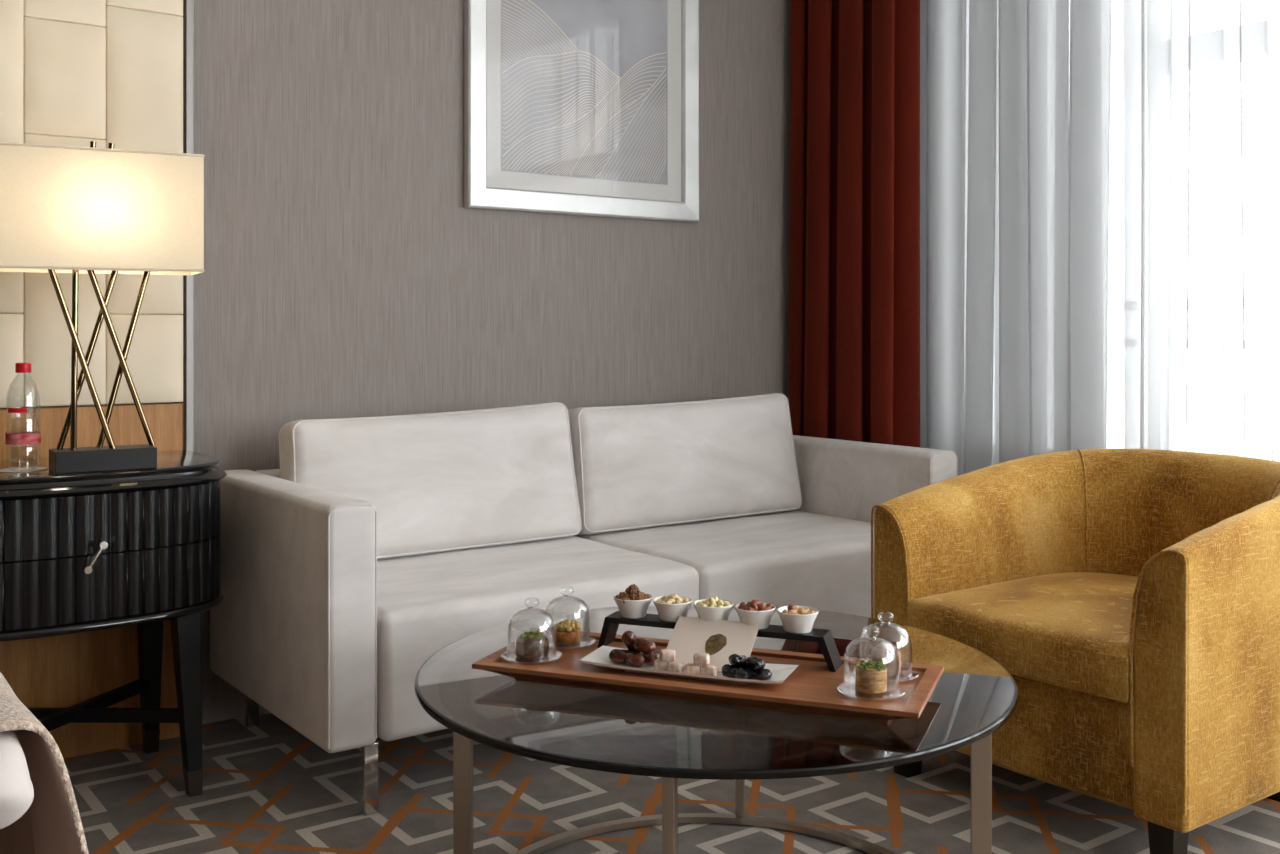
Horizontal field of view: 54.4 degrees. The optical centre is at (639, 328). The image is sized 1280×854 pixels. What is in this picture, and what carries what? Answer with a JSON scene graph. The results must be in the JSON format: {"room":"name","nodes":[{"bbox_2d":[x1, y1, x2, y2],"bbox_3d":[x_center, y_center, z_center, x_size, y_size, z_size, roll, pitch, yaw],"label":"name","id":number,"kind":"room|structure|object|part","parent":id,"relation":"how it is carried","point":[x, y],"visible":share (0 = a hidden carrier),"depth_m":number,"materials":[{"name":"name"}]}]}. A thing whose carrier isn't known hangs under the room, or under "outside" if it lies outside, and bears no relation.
{"room":"hotel room","nodes":[
{"label":"hotel room","id":0,"kind":"room"},
{"bbox_2d":[193,0,790,724],"bbox_3d":[-1.727,-0.325,2.951,6.320,2.750,0.100,0,0,-36],"label":"wall","id":1,"kind":"structure","parent":0,"point":[348,273],"depth_m":3.68,"materials":[{"name":"paper"}]},
{"bbox_2d":[0,0,184,758],"bbox_3d":[-2.340,-0.250,2.385,2.862,2.600,0.081,0,0,-36],"label":"headboard panel","id":2,"kind":"object","parent":1,"relation":"attached to","point":[77,73],"visible":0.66,"depth_m":3.07,"materials":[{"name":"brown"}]},
{"bbox_2d":[185,0,192,450],"bbox_3d":[-1.183,-0.325,3.243,0.017,2.750,0.075,0,0,-36],"label":"trim","id":3,"kind":"structure","parent":1,"relation":"attached to","point":[188,3],"depth_m":3.21,"materials":[{"name":"silver metal"}]},
{"bbox_2d":[464,0,698,222],"bbox_3d":[-0.163,-0.888,4.020,0.894,1.043,0.031,0,0,-36],"label":"framed picture","id":4,"kind":"object","parent":1,"relation":"attached to","point":[572,107],"visible":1,"depth_m":4.01,"materials":[{"name":"silver metal"}]},
{"bbox_2d":[501,0,666,184],"bbox_3d":[-0.167,-0.888,4.025,0.774,0.923,0.002,0,0,-36],"label":"art print","id":5,"kind":"object","parent":4,"relation":"attached to","point":[584,82],"depth_m":4.01},
{"bbox_2d":[64,712,1279,853],"bbox_3d":[0.067,1.100,0.515,6.320,0.100,6.150,0,0,-36],"label":"floor","id":6,"kind":"structure","parent":0,"point":[268,788],"depth_m":2.73,"materials":[{"name":"carpet"}]},
{"bbox_2d":[0,730,33,828],"bbox_3d":[-1.916,0.737,1.535,1.847,0.566,1.747,0,0,-36],"label":"bed","id":7,"kind":"object","parent":6,"relation":"on","point":[16,787],"visible":0.96,"depth_m":1.38,"materials":[{"name":"white fabric"}]},
{"bbox_2d":[0,672,88,853],"bbox_3d":[-1.564,0.634,1.221,1.831,0.395,0.774,0,0,-36],"label":"throw blanket","id":8,"kind":"object","parent":7,"relation":"on","point":[52,824],"visible":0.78,"depth_m":1.51,"materials":[{"name":"beige fabric"}]},
{"bbox_2d":[0,450,226,796],"bbox_3d":[-1.287,0.679,2.821,0.670,0.742,0.456,0,0,-36],"label":"nightstand","id":9,"kind":"object","parent":6,"relation":"on","point":[83,551],"visible":0.99,"depth_m":2.72,"materials":[{"name":"black paint"}]},
{"bbox_2d":[0,467,48,472],"bbox_3d":[-1.345,0.307,2.716,0.100,0.002,0.100,0,0,-36],"label":"coaster","id":10,"kind":"object","parent":9,"relation":"on","point":[39,468],"visible":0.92,"depth_m":2.69,"materials":[{"name":"beige paper"}]},
{"bbox_2d":[5,363,40,470],"bbox_3d":[-1.345,0.190,2.716,0.070,0.232,0.070,0,0,-36],"label":"water bottle","id":11,"kind":"object","parent":10,"relation":"on","point":[34,437],"visible":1,"depth_m":2.70,"materials":[{"name":"plastic"}]},
{"bbox_2d":[8,408,26,412],"bbox_3d":[-1.344,0.176,2.684,0.040,0.010,0.006,0,0,-3],"label":"print","id":12,"kind":"object","parent":11,"relation":"on","point":[10,410],"depth_m":2.68,"materials":[{"name":"red plastic"}]},
{"bbox_3d":[-1.161,0.484,2.650,0.047,0.066,0.032,0,0,-36],"label":"handle","id":13,"kind":"part","parent":9,"relation":"part of","materials":[{"name":"silver metal"}]},
{"bbox_2d":[0,141,204,473],"bbox_3d":[-1.198,-0.051,2.751,0.423,0.718,0.190,0,0,-27],"label":"table lamp","id":14,"kind":"object","parent":9,"relation":"on","point":[91,210],"visible":1,"depth_m":2.69,"materials":[{"name":"beige fabric"}]},
{"bbox_3d":[-1.228,0.061,2.704,0.017,0.403,0.013,0,0,-36],"label":"rod","id":15,"kind":"part","parent":14,"relation":"part of","materials":[{"name":"gold metal"}]},
{"bbox_3d":[-1.206,0.061,2.688,0.144,0.407,0.013,0,0,-41],"label":"rod","id":16,"kind":"part","parent":14,"relation":"part of","materials":[{"name":"gold metal"}]},
{"bbox_3d":[-1.216,0.061,2.744,0.134,0.406,0.013,0,0,-41],"label":"rod","id":17,"kind":"part","parent":14,"relation":"part of","materials":[{"name":"gold metal"}]},
{"bbox_3d":[-1.197,-0.133,2.751,0.250,0.006,0.090,0,0,-27],"label":"frame plate","id":18,"kind":"part","parent":14,"relation":"part of","materials":[{"name":"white metal"}]},
{"bbox_3d":[-1.197,-0.257,2.751,0.418,0.262,0.184,0,0,-27],"label":"lamp shade","id":19,"kind":"part","parent":14,"relation":"part of","materials":[{"name":"fabric"}]},
{"bbox_3d":[-1.198,-0.384,2.751,0.423,0.004,0.190,0,0,-27],"label":"shade trim","id":20,"kind":"part","parent":14,"relation":"part of","materials":[{"name":"fabric"}]},
{"bbox_3d":[-1.198,-0.130,2.751,0.423,0.004,0.190,0,0,-27],"label":"shade trim","id":21,"kind":"part","parent":14,"relation":"part of","materials":[{"name":"fabric"}]},
{"bbox_3d":[-1.151,0.061,2.761,0.151,0.407,0.013,0,0,-41],"label":"rod","id":22,"kind":"part","parent":14,"relation":"part of","materials":[{"name":"gold metal"}]},
{"bbox_3d":[-1.155,0.061,2.789,0.121,0.406,0.013,0,0,-43],"label":"rod","id":23,"kind":"part","parent":14,"relation":"part of","materials":[{"name":"gold metal"}]},
{"bbox_3d":[-1.233,0.417,2.748,0.643,0.127,0.224,0,0,-36],"label":"drawer","id":24,"kind":"part","parent":9,"relation":"part of","materials":[{"name":"black paint"}]},
{"bbox_3d":[-1.233,0.553,2.748,0.643,0.139,0.224,0,0,-36],"label":"drawer","id":25,"kind":"part","parent":9,"relation":"part of","materials":[{"name":"black paint"}]},
{"bbox_3d":[-1.290,0.635,2.826,0.656,0.020,0.431,0,0,-36],"label":"trim","id":26,"kind":"part","parent":9,"relation":"part of","materials":[{"name":"black paint"}]},
{"bbox_3d":[-1.213,0.819,3.079,0.056,0.353,0.062,0,0,-36],"label":"leg","id":27,"kind":"part","parent":9,"relation":"part of","materials":[{"name":"black paint"}]},
{"bbox_3d":[-1.031,0.819,2.832,0.056,0.353,0.082,0,0,-36],"label":"leg","id":28,"kind":"part","parent":9,"relation":"part of","materials":[{"name":"black paint"}]},
{"bbox_2d":[210,393,957,815],"bbox_3d":[-0.072,0.632,3.540,2.033,0.835,0.814,0,0,-36],"label":"sofa","id":29,"kind":"object","parent":6,"relation":"on","point":[375,546],"visible":0.87,"depth_m":3.29,"materials":[{"name":"fabric"}]},
{"bbox_3d":[-1.025,0.973,3.294,0.034,0.155,0.012,0,0,-36],"label":"leg","id":30,"kind":"part","parent":29,"relation":"part of","materials":[{"name":"silver metal"}]},
{"bbox_3d":[-0.286,0.639,3.817,1.788,0.522,0.115,0,0,-36],"label":"panel","id":31,"kind":"part","parent":29,"relation":"part of","materials":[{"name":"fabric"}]},
{"bbox_3d":[-0.849,0.636,2.977,0.115,0.528,0.800,0,0,-36],"label":"arm","id":32,"kind":"part","parent":29,"relation":"part of","materials":[{"name":"fabric"}]},
{"bbox_3d":[-0.584,0.973,2.694,0.034,0.155,0.012,0,0,-36],"label":"leg","id":33,"kind":"part","parent":29,"relation":"part of","materials":[{"name":"silver metal"}]},
{"bbox_2d":[279,402,579,558],"bbox_3d":[-0.554,0.414,3.418,0.868,0.398,0.222,0,0,-36],"label":"cushion","id":34,"kind":"object","parent":29,"relation":"on","point":[443,484],"depth_m":3.36,"materials":[{"name":"fabric"}]},
{"bbox_2d":[377,536,698,740],"bbox_3d":[-0.401,0.749,3.223,0.889,0.297,0.694,0,0,-36],"label":"seat cushion","id":35,"kind":"object","parent":29,"relation":"on","point":[428,600],"depth_m":2.97,"materials":[{"name":"fabric"}]},
{"bbox_2d":[568,393,800,534],"bbox_3d":[0.149,0.414,3.937,0.881,0.398,0.222,0,0,-36],"label":"cushion","id":36,"kind":"object","parent":29,"relation":"on","point":[646,468],"depth_m":3.82,"materials":[{"name":"fabric"}]},
{"bbox_2d":[574,510,873,617],"bbox_3d":[0.317,0.749,3.752,0.887,0.298,0.694,0,0,-36],"label":"seat cushion","id":37,"kind":"object","parent":29,"relation":"on","point":[818,559],"depth_m":3.52,"materials":[{"name":"fabric"}]},
{"bbox_3d":[0.690,0.636,4.110,0.130,0.528,0.800,0,0,-36],"label":"arm","id":38,"kind":"part","parent":29,"relation":"part of","materials":[{"name":"fabric"}]},
{"bbox_2d":[414,603,1017,853],"bbox_3d":[0.128,0.824,2.210,1.040,0.448,1.040,0,0,30],"label":"coffee table","id":39,"kind":"object","parent":6,"relation":"on","point":[669,739],"visible":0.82,"depth_m":1.95,"materials":[{"name":"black glass"}]},
{"bbox_3d":[-0.326,0.834,2.296,0.034,0.428,0.017,0,0,11],"label":"leg","id":40,"kind":"part","parent":39,"relation":"part of","materials":[{"name":"silver metal"}]},
{"bbox_3d":[0.042,0.834,1.756,0.017,0.428,0.034,0,0,11],"label":"leg","id":41,"kind":"part","parent":39,"relation":"part of","materials":[{"name":"silver metal"}]},
{"bbox_2d":[472,628,943,722],"bbox_3d":[0.112,0.581,2.085,0.742,0.037,0.274,0,0,21],"label":"serving tray","id":42,"kind":"object","parent":39,"relation":"on","point":[811,689],"visible":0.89,"depth_m":2.00,"materials":[{"name":"brown wood"}]},
{"bbox_2d":[501,597,561,664],"bbox_3d":[-0.186,0.515,2.144,0.105,0.106,0.105,0,0,-36],"label":"glass cloche","id":43,"kind":"object","parent":42,"relation":"on","point":[548,657],"visible":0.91,"depth_m":2.14,"materials":[{"name":"clear glass"}]},
{"bbox_3d":[-0.186,0.564,2.144,0.105,0.008,0.105,0,0,-36],"label":"dish","id":44,"kind":"part","parent":43,"relation":"part of","materials":[{"name":"clear glass"}]},
{"bbox_2d":[515,631,548,658],"bbox_3d":[-0.187,0.543,2.144,0.056,0.041,0.059,0,0,25],"label":"pastry","id":45,"kind":"object","parent":43,"relation":"in","point":[530,645],"visible":1,"depth_m":2.12,"materials":[{"name":"brown food"}]},
{"bbox_2d":[543,586,595,649],"bbox_3d":[-0.132,0.515,2.241,0.105,0.106,0.105,0,0,32],"label":"glass cloche","id":46,"kind":"object","parent":42,"relation":"on","point":[551,643],"visible":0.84,"depth_m":2.23,"materials":[{"name":"clear glass"}]},
{"bbox_2d":[552,619,580,644],"bbox_3d":[-0.132,0.543,2.241,0.049,0.040,0.048,0,0,-43],"label":"pastry","id":47,"kind":"object","parent":46,"relation":"in","point":[567,631],"visible":0.98,"depth_m":2.22,"materials":[{"name":"food"}]},
{"bbox_3d":[-0.132,0.564,2.241,0.105,0.008,0.105,0,0,32],"label":"dish","id":48,"kind":"part","parent":46,"relation":"part of","materials":[{"name":"clear glass"}]},
{"bbox_2d":[580,645,798,684],"bbox_3d":[0.080,0.559,2.054,0.348,0.018,0.102,0,0,21],"label":"serving plate","id":49,"kind":"object","parent":42,"relation":"on","point":[599,657],"visible":0.5,"depth_m":2.04,"materials":[{"name":"white ceramic"}]},
{"bbox_2d":[609,649,629,662],"bbox_3d":[-0.033,0.549,2.088,0.040,0.024,0.024,0,0,8],"label":"date","id":50,"kind":"object","parent":49,"relation":"on","point":[616,655],"visible":0.8,"depth_m":2.08,"materials":[{"name":"brown food"}]},
{"bbox_2d":[625,651,644,666],"bbox_3d":[-0.008,0.549,2.067,0.025,0.024,0.040,0,0,-40],"label":"date","id":51,"kind":"object","parent":49,"relation":"on","point":[632,658],"visible":1,"depth_m":2.06,"materials":[{"name":"brown food"}]},
{"bbox_2d":[643,651,658,665],"bbox_3d":[0.022,0.548,2.075,0.040,0.025,0.024,0,0,-27],"label":"date","id":52,"kind":"object","parent":49,"relation":"on","point":[649,657],"visible":0.64,"depth_m":2.06,"materials":[{"name":"brown food"}]},
{"bbox_2d":[633,638,656,653],"bbox_3d":[0.008,0.529,2.076,0.039,0.027,0.024,0,0,1],"label":"date","id":53,"kind":"object","parent":52,"relation":"on","point":[641,645],"visible":1,"depth_m":2.07,"materials":[{"name":"brown food"}]},
{"bbox_2d":[654,659,669,670],"bbox_3d":[0.035,0.552,2.042,0.026,0.018,0.020,0,0,10],"label":"turkish delight","id":54,"kind":"object","parent":49,"relation":"on","point":[658,664],"visible":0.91,"depth_m":2.03,"materials":[{"name":"food"}]},
{"bbox_2d":[659,649,674,661],"bbox_3d":[0.045,0.534,2.038,0.027,0.018,0.020,0,0,-7],"label":"turkish delight","id":55,"kind":"object","parent":54,"relation":"on","point":[666,655],"visible":1,"depth_m":2.03,"materials":[{"name":"beige food"}]},
{"bbox_2d":[668,661,684,672],"bbox_3d":[0.060,0.552,2.027,0.026,0.018,0.020,0,0,30],"label":"turkish delight","id":56,"kind":"object","parent":49,"relation":"on","point":[675,666],"visible":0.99,"depth_m":2.02,"materials":[{"name":"beige food"}]},
{"bbox_2d":[685,663,700,674],"bbox_3d":[0.086,0.552,2.018,0.026,0.018,0.020,0,0,7],"label":"turkish delight","id":57,"kind":"object","parent":49,"relation":"on","point":[690,668],"visible":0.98,"depth_m":2.01,"materials":[{"name":"food"}]},
{"bbox_2d":[693,653,709,665],"bbox_3d":[0.100,0.534,2.014,0.027,0.018,0.020,0,0,16],"label":"turkish delight","id":58,"kind":"object","parent":57,"relation":"on","point":[700,659],"visible":1,"depth_m":2.01,"materials":[{"name":"food"}]},
{"bbox_2d":[702,664,717,675],"bbox_3d":[0.113,0.552,2.010,0.026,0.018,0.020,0,0,27],"label":"turkish delight","id":59,"kind":"object","parent":49,"relation":"on","point":[711,670],"visible":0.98,"depth_m":2.00,"materials":[{"name":"food"}]},
{"bbox_2d":[666,616,759,671],"bbox_3d":[0.119,0.530,2.093,0.150,0.059,0.108,0,0,21],"label":"greeting card","id":60,"kind":"object","parent":49,"relation":"on","point":[721,639],"visible":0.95,"depth_m":2.10,"materials":[{"name":"beige paper"}]},
{"bbox_2d":[721,664,737,677],"bbox_3d":[0.148,0.551,2.005,0.033,0.022,0.025,0,0,0],"label":"prune","id":61,"kind":"object","parent":49,"relation":"on","point":[727,670],"visible":0.72,"depth_m":2.00,"materials":[{"name":"black food"}]},
{"bbox_2d":[728,654,745,667],"bbox_3d":[0.159,0.535,2.007,0.033,0.023,0.025,0,0,-23],"label":"prune","id":62,"kind":"object","parent":61,"relation":"on","point":[736,660],"visible":0.91,"depth_m":2.00,"materials":[{"name":"black food"}]},
{"bbox_2d":[735,667,753,679],"bbox_3d":[0.168,0.551,1.990,0.024,0.021,0.033,0,0,44],"label":"prune","id":63,"kind":"object","parent":49,"relation":"on","point":[741,673],"visible":0.98,"depth_m":1.98,"materials":[{"name":"black food"}]},
{"bbox_2d":[753,669,771,680],"bbox_3d":[0.195,0.551,1.988,0.025,0.020,0.033,0,0,-44],"label":"prune","id":64,"kind":"object","parent":49,"relation":"on","point":[765,674],"visible":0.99,"depth_m":1.98,"materials":[{"name":"black food"}]},
{"bbox_2d":[745,656,764,669],"bbox_3d":[0.184,0.536,1.995,0.033,0.021,0.023,0,0,40],"label":"prune","id":65,"kind":"object","parent":64,"relation":"on","point":[752,662],"visible":1,"depth_m":1.99,"materials":[{"name":"black food"}]},
{"label":"date","id":66,"kind":"object","parent":49,"relation":"on","visible":0},
{"bbox_2d":[622,631,636,650],"bbox_3d":[-0.015,0.525,2.092,0.025,0.036,0.031,0,0,24],"label":"date","id":67,"kind":"object","parent":66,"relation":"on","point":[628,637],"visible":0.83,"depth_m":2.08,"materials":[{"name":"brown food"}]},
{"bbox_2d":[597,611,842,671],"bbox_3d":[0.134,0.540,2.165,0.430,0.056,0.054,0,0,21],"label":"display riser","id":68,"kind":"object","parent":42,"relation":"on","point":[824,637],"visible":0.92,"depth_m":2.11,"materials":[{"name":"black wood"}]},
{"bbox_3d":[-0.055,0.540,2.239,0.025,0.056,0.054,0,0,21],"label":"leg","id":69,"kind":"part","parent":68,"relation":"part of","materials":[{"name":"black wood"}]},
{"bbox_2d":[614,593,652,618],"bbox_3d":[-0.012,0.494,2.223,0.070,0.034,0.070,0,0,-36],"label":"bowl","id":70,"kind":"object","parent":68,"relation":"on","point":[632,609],"visible":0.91,"depth_m":2.20,"materials":[{"name":"white ceramic"}]},
{"label":"corn kernel","id":71,"kind":"object","parent":70,"relation":"in","visible":0},
{"bbox_2d":[629,594,637,599],"bbox_3d":[-0.012,0.478,2.209,0.017,0.015,0.021,0,0,-13],"label":"nut","id":72,"kind":"object","parent":71,"relation":"on","point":[631,596],"visible":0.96,"depth_m":2.20,"materials":[{"name":"brown food"}]},
{"bbox_2d":[629,589,636,594],"bbox_3d":[-0.012,0.470,2.217,0.014,0.013,0.016,0,0,10],"label":"nut","id":73,"kind":"object","parent":72,"relation":"on","point":[633,591],"visible":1,"depth_m":2.21,"materials":[{"name":"brown food"}]},
{"bbox_2d":[628,584,638,590],"bbox_3d":[-0.012,0.463,2.223,0.019,0.015,0.016,0,0,-44],"label":"nut","id":74,"kind":"object","parent":73,"relation":"on","point":[633,586],"visible":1,"depth_m":2.22,"materials":[{"name":"brown food"}]},
{"label":"corn kernel","id":75,"kind":"object","parent":70,"relation":"in","visible":0},
{"bbox_2d":[636,592,644,596],"bbox_3d":[-0.001,0.478,2.218,0.018,0.018,0.020,0,0,-41],"label":"nut","id":76,"kind":"object","parent":75,"relation":"on","point":[639,594],"visible":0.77,"depth_m":2.21,"materials":[{"name":"brown food"}]},
{"bbox_2d":[653,596,692,621],"bbox_3d":[0.058,0.494,2.195,0.070,0.034,0.070,0,0,-36],"label":"bowl","id":77,"kind":"object","parent":68,"relation":"on","point":[666,612],"visible":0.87,"depth_m":2.17,"materials":[{"name":"white ceramic"}]},
{"bbox_2d":[693,599,733,621],"bbox_3d":[0.128,0.494,2.168,0.070,0.034,0.070,0,0,-36],"label":"bowl","id":78,"kind":"object","parent":68,"relation":"on","point":[710,614],"visible":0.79,"depth_m":2.14,"materials":[{"name":"white ceramic"}]},
{"label":"nut","id":79,"kind":"object","parent":78,"relation":"in","visible":0},
{"bbox_2d":[708,597,715,602],"bbox_3d":[0.124,0.473,2.163,0.012,0.012,0.014,0,0,-41],"label":"nut","id":80,"kind":"object","parent":79,"relation":"on","point":[710,599],"visible":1,"depth_m":2.16,"materials":[{"name":"food"}]},
{"bbox_2d":[735,602,775,629],"bbox_3d":[0.198,0.494,2.141,0.070,0.034,0.070,0,0,-36],"label":"bowl","id":81,"kind":"object","parent":68,"relation":"on","point":[763,618],"visible":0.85,"depth_m":2.12,"materials":[{"name":"white ceramic"}]},
{"label":"nut","id":82,"kind":"object","parent":81,"relation":"in","visible":0},
{"bbox_2d":[758,607,768,610],"bbox_3d":[0.211,0.481,2.122,0.018,0.015,0.016,0,0,17],"label":"nut","id":83,"kind":"object","parent":82,"relation":"on","point":[760,608],"visible":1,"depth_m":2.12,"materials":[{"name":"brown food"}]},
{"bbox_2d":[777,606,818,633],"bbox_3d":[0.268,0.494,2.113,0.070,0.034,0.070,0,0,-36],"label":"bowl","id":84,"kind":"object","parent":68,"relation":"on","point":[792,623],"visible":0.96,"depth_m":2.09,"materials":[{"name":"white ceramic"}]},
{"label":"nut","id":85,"kind":"object","parent":84,"relation":"in","visible":0},
{"bbox_2d":[787,605,796,610],"bbox_3d":[0.258,0.473,2.111,0.016,0.012,0.014,0,0,-36],"label":"nut","id":86,"kind":"object","parent":85,"relation":"on","point":[790,607],"visible":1,"depth_m":2.11,"materials":[{"name":"food"}]},
{"bbox_3d":[0.320,0.540,2.093,0.031,0.056,0.054,0,0,21],"label":"leg","id":87,"kind":"part","parent":68,"relation":"part of","materials":[{"name":"black wood"}]},
{"bbox_2d":[837,626,905,701],"bbox_3d":[0.360,0.515,1.939,0.105,0.106,0.105,0,0,2],"label":"glass cloche","id":88,"kind":"object","parent":42,"relation":"on","point":[852,691],"visible":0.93,"depth_m":1.93,"materials":[{"name":"clear glass"}]},
{"bbox_2d":[856,660,886,694],"bbox_3d":[0.360,0.541,1.939,0.048,0.045,0.048,0,0,-4],"label":"cake","id":89,"kind":"object","parent":88,"relation":"in","point":[871,677],"visible":1,"depth_m":1.92,"materials":[{"name":"food"}]},
{"bbox_3d":[0.360,0.564,1.939,0.105,0.008,0.105,0,0,2],"label":"dish","id":90,"kind":"part","parent":88,"relation":"part of","materials":[{"name":"clear glass"}]},
{"bbox_2d":[854,611,918,682],"bbox_3d":[0.402,0.515,2.036,0.105,0.106,0.105,0,0,10],"label":"glass cloche","id":91,"kind":"object","parent":42,"relation":"on","point":[902,676],"visible":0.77,"depth_m":2.03,"materials":[{"name":"clear glass"}]},
{"bbox_2d":[872,642,900,676],"bbox_3d":[0.402,0.539,2.036,0.047,0.048,0.049,0,0,42],"label":"pastry","id":92,"kind":"object","parent":91,"relation":"in","point":[883,652],"visible":0.64,"depth_m":2.02,"materials":[{"name":"white food"}]},
{"bbox_3d":[0.402,0.564,2.036,0.105,0.008,0.105,0,0,10],"label":"dish","id":93,"kind":"part","parent":91,"relation":"part of","materials":[{"name":"clear glass"}]},
{"bbox_3d":[0.214,0.834,2.664,0.017,0.428,0.034,0,0,11],"label":"leg","id":94,"kind":"part","parent":39,"relation":"part of","materials":[{"name":"silver metal"}]},
{"bbox_3d":[0.582,0.834,2.124,0.034,0.428,0.017,0,0,11],"label":"leg","id":95,"kind":"part","parent":39,"relation":"part of","materials":[{"name":"silver metal"}]},
{"bbox_2d":[871,448,1279,853],"bbox_3d":[1.091,0.679,2.875,0.808,0.742,0.801,0,0,-36],"label":"armchair","id":96,"kind":"object","parent":6,"relation":"on","point":[1129,598],"visible":0.94,"depth_m":2.60,"materials":[{"name":"yellow fabric"}]},
{"bbox_3d":[0.632,0.998,2.944,0.056,0.104,0.056,0,0,-36],"label":"leg","id":97,"kind":"part","parent":96,"relation":"part of","materials":[{"name":"black wood"}]},
{"bbox_2d":[907,572,1141,702],"bbox_3d":[1.047,0.669,2.839,0.687,0.126,0.558,0,0,-36],"label":"seat cushion","id":98,"kind":"object","parent":96,"relation":"on","point":[1064,632],"depth_m":2.67,"materials":[{"name":"yellow fabric"}]},
{"bbox_3d":[1.059,0.842,2.848,0.646,0.216,0.558,0,0,-36],"label":"seat","id":99,"kind":"part","parent":96,"relation":"part of","materials":[{"name":"yellow fabric"}]},
{"bbox_3d":[1.024,0.998,2.412,0.056,0.104,0.056,0,0,-36],"label":"leg","id":100,"kind":"part","parent":96,"relation":"part of","materials":[{"name":"black wood"}]},
{"bbox_3d":[1.431,0.998,2.787,0.056,0.104,0.056,0,0,-36],"label":"leg","id":101,"kind":"part","parent":96,"relation":"part of","materials":[{"name":"black wood"}]},
{"label":"nut","id":102,"kind":"object","parent":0,"visible":0},
{"bbox_2d":[750,605,757,610],"bbox_3d":[0.195,0.477,2.128,0.014,0.013,0.017,0,0,24],"label":"nut","id":103,"kind":"object","parent":102,"relation":"on","point":[755,607],"visible":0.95,"depth_m":2.12,"materials":[{"name":"red food"}]},
{"label":"nut","id":104,"kind":"object","parent":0,"visible":0},
{"bbox_2d":[750,600,758,605],"bbox_3d":[0.195,0.472,2.136,0.016,0.013,0.014,0,0,-41],"label":"nut","id":105,"kind":"object","parent":104,"relation":"on","point":[754,602],"visible":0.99,"depth_m":2.13,"materials":[{"name":"red food"}]},
{"bbox_3d":[0.067,-1.750,0.515,6.320,0.100,6.150,0,0,-36],"label":"ceiling","id":106,"kind":"structure","parent":0,"visible":0},
{"bbox_2d":[788,0,919,447],"bbox_3d":[0.712,-0.306,4.322,0.126,2.688,0.615,0,0,-36],"label":"curtain","id":107,"kind":"object","parent":106,"relation":"hanging from","point":[854,284],"visible":0.62,"depth_m":4.25,"materials":[{"name":"red fabric"}]},
{"bbox_2d":[920,0,1279,475],"bbox_3d":[1.518,-0.306,3.475,0.082,2.688,2.728,0,0,-36],"label":"sheer curtain","id":108,"kind":"object","parent":106,"relation":"hanging from","point":[1100,179],"visible":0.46,"depth_m":3.67,"materials":[{"name":"white fabric"}]},
{"label":"nut","id":109,"kind":"object","parent":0,"visible":0},
{"bbox_2d":[798,609,807,614],"bbox_3d":[0.277,0.480,2.108,0.016,0.010,0.011,0,0,-22],"label":"nut","id":110,"kind":"object","parent":109,"relation":"on","point":[801,612],"visible":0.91,"depth_m":2.10,"materials":[{"name":"yellow food"}]}
]}

